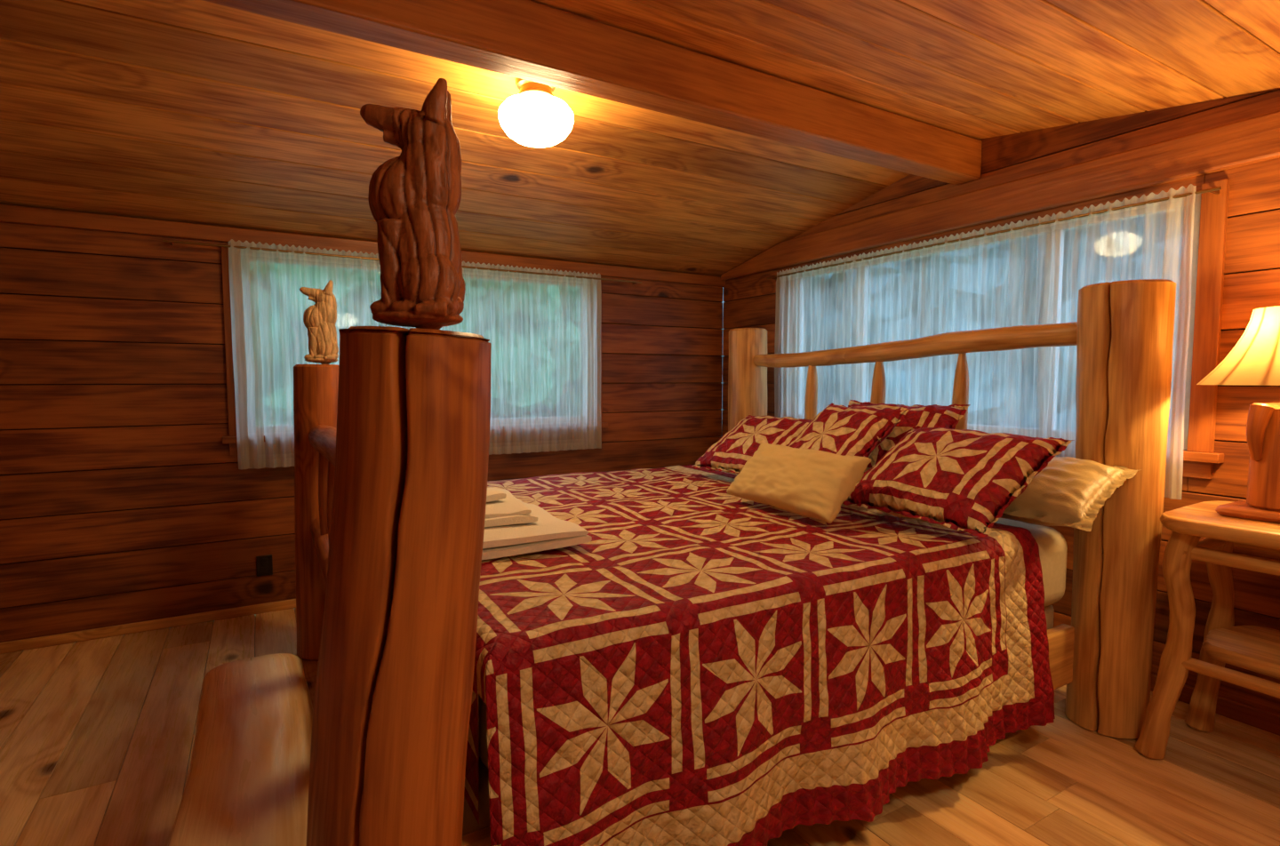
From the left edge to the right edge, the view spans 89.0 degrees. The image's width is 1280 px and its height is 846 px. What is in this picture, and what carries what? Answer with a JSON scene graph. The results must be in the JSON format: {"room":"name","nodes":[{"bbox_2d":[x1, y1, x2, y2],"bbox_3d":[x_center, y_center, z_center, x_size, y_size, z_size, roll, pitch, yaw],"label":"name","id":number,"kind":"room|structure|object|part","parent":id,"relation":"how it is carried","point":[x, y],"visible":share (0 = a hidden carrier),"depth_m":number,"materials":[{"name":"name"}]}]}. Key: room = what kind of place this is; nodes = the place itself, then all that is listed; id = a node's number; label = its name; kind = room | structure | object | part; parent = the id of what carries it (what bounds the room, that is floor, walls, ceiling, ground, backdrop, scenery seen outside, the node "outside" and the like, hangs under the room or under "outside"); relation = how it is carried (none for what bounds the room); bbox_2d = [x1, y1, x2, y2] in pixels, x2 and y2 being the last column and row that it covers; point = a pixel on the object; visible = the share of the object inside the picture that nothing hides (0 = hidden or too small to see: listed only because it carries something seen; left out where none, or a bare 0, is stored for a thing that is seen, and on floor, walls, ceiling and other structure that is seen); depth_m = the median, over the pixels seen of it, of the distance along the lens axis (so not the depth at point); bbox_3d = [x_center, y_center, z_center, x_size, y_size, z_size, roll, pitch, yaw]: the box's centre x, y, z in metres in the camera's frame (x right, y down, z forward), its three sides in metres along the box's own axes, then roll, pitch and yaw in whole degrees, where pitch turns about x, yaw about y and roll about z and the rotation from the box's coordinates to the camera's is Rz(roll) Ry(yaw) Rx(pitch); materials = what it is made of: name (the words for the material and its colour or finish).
{"room":"cabin bedroom","nodes":[
{"label":"cabin bedroom","id":0,"kind":"room"},
{"bbox_2d":[0,222,722,642],"bbox_3d":[-1.530,-0.015,3.782,4.980,2.035,0.060,-2,4,-30],"label":"wall","id":1,"kind":"structure","parent":0,"point":[124,500],"depth_m":3.23,"materials":[{"name":"brown wood"}]},
{"bbox_2d":[0,599,295,654],"bbox_3d":[-1.511,0.978,3.813,4.980,0.050,0.018,-2,4,-30],"label":"baseboard","id":2,"kind":"structure","parent":1,"relation":"attached to","point":[24,644],"depth_m":3.24,"materials":[{"name":"brown wood"}]},
{"bbox_2d":[256,554,272,576],"bbox_3d":[-2.019,0.767,3.504,0.075,0.110,0.011,-2,4,-30],"label":"wall outlet","id":3,"kind":"object","parent":1,"relation":"attached to","point":[264,564],"visible":1,"depth_m":3.50,"materials":[{"name":"brown plastic"}]},
{"bbox_2d":[0,204,725,287],"bbox_3d":[-1.508,-0.985,3.679,4.980,0.075,0.030,-2,4,-30],"label":"trim","id":4,"kind":"structure","parent":1,"relation":"attached to","point":[8,213],"depth_m":3.40,"materials":[{"name":"brown wood"}]},
{"bbox_2d":[162,239,641,469],"bbox_3d":[-1.160,-0.381,3.887,2.690,1.171,0.091,-2,4,-30],"label":"sheer curtain","id":5,"kind":"object","parent":1,"relation":"hanging from","point":[257,354],"visible":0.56,"depth_m":3.64,"materials":[{"name":"fabric"}]},
{"bbox_3d":[-1.164,-0.929,3.858,2.690,0.012,0.075,-2,4,-30],"label":"rod","id":6,"kind":"part","parent":5,"relation":"part of","materials":[{"name":"gold metal"}]},
{"bbox_2d":[221,244,607,455],"bbox_3d":[-1.205,-0.407,3.913,2.230,1.080,0.100,-2,4,-30],"label":"window","id":7,"kind":"structure","parent":1,"relation":"in","point":[231,439],"depth_m":3.37,"materials":[{"name":"wood"}]},
{"bbox_2d":[0,0,1279,276],"bbox_3d":[-0.301,-1.094,1.611,5.100,0.504,4.939,-2,4,-30],"label":"ceiling","id":8,"kind":"structure","parent":0,"point":[187,111],"depth_m":2.46,"materials":[{"name":"brown wood"}]},
{"bbox_2d":[498,77,574,147],"bbox_3d":[-0.384,-1.168,2.411,0.276,0.261,0.276,-2,4,-30],"label":"ceiling light fixture","id":9,"kind":"object","parent":8,"relation":"attached to","point":[533,117],"depth_m":2.33,"materials":[{"name":"white glass"}]},
{"bbox_2d":[202,0,981,184],"bbox_3d":[-0.516,-1.204,1.971,4.980,0.185,0.130,-2,4,-30],"label":"ridge beam","id":10,"kind":"structure","parent":8,"relation":"attached to","point":[529,40],"depth_m":2.20,"materials":[{"name":"brown wood"}]},
{"bbox_2d":[0,608,1279,845],"bbox_3d":[-0.301,1.167,1.759,4.980,0.060,4.800,-2,4,-30],"label":"floor","id":11,"kind":"structure","parent":0,"point":[97,736],"depth_m":2.08,"materials":[{"name":"brown wood"}]},
{"bbox_2d":[167,653,313,845],"bbox_3d":[-0.654,0.957,1.101,0.280,0.452,1.952,-2,4,-30],"label":"bench","id":12,"kind":"object","parent":11,"relation":"on","point":[247,784],"visible":0.9,"depth_m":1.39,"materials":[{"name":"brown wood"}]},
{"bbox_2d":[293,279,1175,845],"bbox_3d":[0.122,0.288,2.620,2.796,1.591,2.432,-2,4,-30],"label":"bed","id":13,"kind":"object","parent":11,"relation":"on","point":[713,667],"visible":0.84,"depth_m":1.59,"materials":[{"name":"red fabric"}]},
{"bbox_3d":[-1.448,0.396,2.972,0.248,1.322,0.243,-2,4,-30],"label":"foot post","id":14,"kind":"part","parent":13,"relation":"part of","materials":[{"name":"brown wood"}]},
{"bbox_2d":[299,280,338,364],"bbox_3d":[-1.435,-0.451,2.917,0.149,0.377,0.126,-2,4,-26],"label":"figurine","id":15,"kind":"object","parent":13,"relation":"on","point":[319,319],"visible":1,"depth_m":2.89,"materials":[{"name":"brown wood"}]},
{"bbox_3d":[-0.420,0.512,1.120,0.325,1.339,0.285,-2,4,-30],"label":"foot post","id":16,"kind":"part","parent":13,"relation":"part of","materials":[{"name":"brown wood"}]},
{"bbox_2d":[360,78,465,329],"bbox_3d":[-0.369,-0.349,1.058,0.157,0.398,0.133,0,4,-4],"label":"figurine","id":17,"kind":"object","parent":13,"relation":"on","point":[414,197],"visible":1,"depth_m":1.02,"materials":[{"name":"brown wood"}]},
{"bbox_2d":[481,488,591,559],"bbox_3d":[-0.516,0.289,2.039,0.530,0.135,0.621,-2,4,-30],"label":"folded towels","id":18,"kind":"object","parent":13,"relation":"on","point":[513,526],"visible":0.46,"depth_m":1.91,"materials":[{"name":"beige fabric"}]},
{"bbox_3d":[0.680,0.194,4.155,0.249,1.570,0.255,-2,4,-30],"label":"head post","id":19,"kind":"part","parent":13,"relation":"part of","materials":[{"name":"brown wood"}]},
{"bbox_2d":[689,415,812,474],"bbox_3d":[0.592,0.111,3.214,0.410,0.283,0.600,-3,5,-34],"label":"sham pillow","id":20,"kind":"object","parent":13,"relation":"on","point":[732,452],"visible":0.62,"depth_m":3.17,"materials":[{"name":"red fabric"}]},
{"bbox_2d":[464,464,1055,845],"bbox_3d":[0.023,0.649,2.570,1.902,0.658,2.180,-2,4,-30],"label":"patchwork quilt","id":21,"kind":"object","parent":13,"relation":"on","point":[713,667],"depth_m":1.63,"materials":[{"name":"red fabric"}]},
{"bbox_3d":[0.143,0.497,2.620,2.140,0.285,1.930,-2,4,-30],"label":"mattress","id":22,"kind":"part","parent":13,"relation":"part of","materials":[{"name":"fabric"}]},
{"bbox_2d":[726,442,871,523],"bbox_3d":[0.570,0.207,2.429,0.216,0.226,0.600,-2,4,-26],"label":"lumbar pillow","id":23,"kind":"object","parent":13,"relation":"on","point":[812,484],"visible":1,"depth_m":2.31,"materials":[{"name":"beige fabric"}]},
{"bbox_2d":[788,402,911,457],"bbox_3d":[0.811,0.095,2.760,0.375,0.340,0.520,-1,4,-20],"label":"sham pillow","id":24,"kind":"object","parent":13,"relation":"on","point":[842,430],"visible":0.52,"depth_m":2.64,"materials":[{"name":"red fabric"}]},
{"bbox_2d":[848,400,970,474],"bbox_3d":[1.057,0.094,2.835,0.314,0.370,0.600,-2,4,-33],"label":"sham pillow","id":25,"kind":"object","parent":13,"relation":"on","point":[934,415],"visible":0.2,"depth_m":2.72,"materials":[{"name":"red fabric"}]},
{"bbox_2d":[842,425,1074,538],"bbox_3d":[1.048,0.175,2.243,0.420,0.296,0.620,-2,4,-26],"label":"sham pillow","id":26,"kind":"object","parent":13,"relation":"on","point":[961,480],"visible":0.97,"depth_m":2.10,"materials":[{"name":"red fabric"}]},
{"bbox_2d":[1002,456,1137,531],"bbox_3d":[1.337,0.220,2.346,0.366,0.223,0.660,-2,4,-33],"label":"sham pillow","id":27,"kind":"object","parent":13,"relation":"on","point":[1069,492],"visible":0.4,"depth_m":2.14,"materials":[{"name":"beige fabric"}]},
{"bbox_3d":[1.704,0.305,2.334,0.281,1.587,0.273,-2,4,-30],"label":"head post","id":28,"kind":"part","parent":13,"relation":"part of","materials":[{"name":"brown wood"}]},
{"bbox_2d":[1134,501,1279,759],"bbox_3d":[2.049,0.716,1.986,0.559,0.819,0.718,-2,4,-30],"label":"nightstand","id":29,"kind":"object","parent":11,"relation":"on","point":[1252,648],"visible":1,"depth_m":2.10,"materials":[{"name":"brown wood"}]},
{"bbox_2d":[1160,501,1279,679],"bbox_3d":[2.052,0.537,1.972,0.555,0.460,0.711,-2,4,-30],"label":"shelf","id":30,"kind":"object","parent":29,"relation":"attached to","point":[1252,648],"depth_m":2.08,"materials":[{"name":"brown wood"}]},
{"bbox_2d":[1196,305,1279,524],"bbox_3d":[2.028,-0.028,2.039,0.442,0.660,0.442,-2,4,-30],"label":"table lamp","id":31,"kind":"object","parent":29,"relation":"on","point":[1254,360],"visible":1,"depth_m":2.02,"materials":[{"name":"linen"},{"name":"wood"}]},
{"bbox_3d":[2.028,-0.238,2.025,0.442,0.240,0.442,-2,4,-30],"label":"lamp shade","id":32,"kind":"part","parent":31,"relation":"part of","materials":[{"name":"fabric"}]},
{"bbox_2d":[721,89,1279,715],"bbox_3d":[1.873,-0.243,2.944,0.060,2.600,4.800,-2,4,-30],"label":"wall","id":33,"kind":"structure","parent":0,"point":[1252,272],"depth_m":2.49,"materials":[{"name":"brown wood"}]},
{"bbox_2d":[767,184,1221,499],"bbox_3d":[1.495,-0.359,3.411,0.111,1.171,2.400,-2,4,-30],"label":"sheer curtain","id":34,"kind":"object","parent":33,"relation":"hanging from","point":[1168,224],"visible":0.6,"depth_m":3.04,"materials":[{"name":"fabric"}]},
{"bbox_3d":[1.501,-0.908,3.379,0.095,0.012,2.400,-2,4,-30],"label":"rod","id":35,"kind":"part","parent":34,"relation":"part of","materials":[{"name":"gold metal"}]},
{"bbox_2d":[720,110,1279,280],"bbox_3d":[1.555,-1.055,3.325,0.050,0.170,3.669,-2,4,-30],"label":"trim","id":36,"kind":"structure","parent":33,"relation":"attached to","point":[1254,140],"depth_m":2.85,"materials":[{"name":"brown wood"}]},
{"bbox_2d":[784,178,1229,479],"bbox_3d":[1.563,-0.403,3.402,0.100,1.100,2.370,-2,4,-30],"label":"window","id":37,"kind":"structure","parent":33,"relation":"in","point":[1211,210],"depth_m":2.44,"materials":[{"name":"wood"}]},
{"bbox_2d":[1150,673,1279,735],"bbox_3d":[1.844,1.021,2.999,0.018,0.070,4.780,-2,4,-30],"label":"baseboard","id":38,"kind":"structure","parent":33,"relation":"attached to","point":[1248,715],"depth_m":2.38,"materials":[{"name":"brown wood"}]},
{"label":"outside","id":39,"kind":"structure","parent":0,"visible":0},
{"bbox_3d":[2.852,0.990,11.037,44.000,0.080,44.000,-2,4,-30],"label":"ground","id":40,"kind":"structure","parent":39,"visible":0},
{"bbox_2d":[270,264,398,425],"bbox_3d":[-6.959,-1.961,10.313,6.674,7.288,5.129,-2,4,-30],"label":"tree","id":41,"kind":"object","parent":40,"relation":"on","point":[311,270],"visible":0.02,"depth_m":9.43,"materials":[{"name":"green plant"}]},
{"bbox_2d":[271,280,561,421],"bbox_3d":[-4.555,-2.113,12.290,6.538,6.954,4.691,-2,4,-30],"label":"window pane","id":42,"kind":"object","parent":40,"relation":"on","point":[551,294],"visible":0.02,"depth_m":11.87,"materials":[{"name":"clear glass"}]},
{"bbox_2d":[444,278,578,418],"bbox_3d":[-2.299,-2.170,14.256,6.580,7.427,4.735,-2,4,-30],"label":"tree","id":43,"kind":"object","parent":40,"relation":"on","point":[462,326],"visible":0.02,"depth_m":12.24,"materials":[{"name":"green plant"}]},
{"bbox_2d":[553,379,576,416],"bbox_3d":[0.319,-2.303,15.850,6.755,7.091,4.577,-2,4,-30],"label":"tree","id":44,"kind":"object","parent":40,"relation":"on","point":[555,409],"visible":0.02,"depth_m":14.21,"materials":[{"name":"green plant"}]},
{"bbox_2d":[720,280,842,436],"bbox_3d":[3.089,-2.325,16.802,6.481,7.257,4.728,-2,4,-30],"label":"tree","id":45,"kind":"object","parent":40,"relation":"on","point":[828,284],"visible":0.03,"depth_m":15.35,"materials":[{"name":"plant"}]},
{"bbox_2d":[811,256,958,405],"bbox_3d":[6.152,-2.233,15.141,6.547,7.167,4.754,-2,4,-30],"label":"tree","id":46,"kind":"object","parent":40,"relation":"on","point":[828,396],"visible":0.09,"depth_m":13.40,"materials":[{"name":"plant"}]},
{"bbox_2d":[868,227,1122,428],"bbox_3d":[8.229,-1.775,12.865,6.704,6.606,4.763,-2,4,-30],"label":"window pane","id":47,"kind":"object","parent":40,"relation":"on","point":[1033,253],"visible":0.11,"depth_m":11.47,"materials":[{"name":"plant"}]},
{"bbox_2d":[1056,216,1143,431],"bbox_3d":[9.545,-1.712,10.117,6.666,6.448,4.768,-2,4,-30],"label":"tree","id":48,"kind":"object","parent":40,"relation":"on","point":[1136,224],"visible":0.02,"depth_m":9.96,"materials":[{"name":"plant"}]}
]}

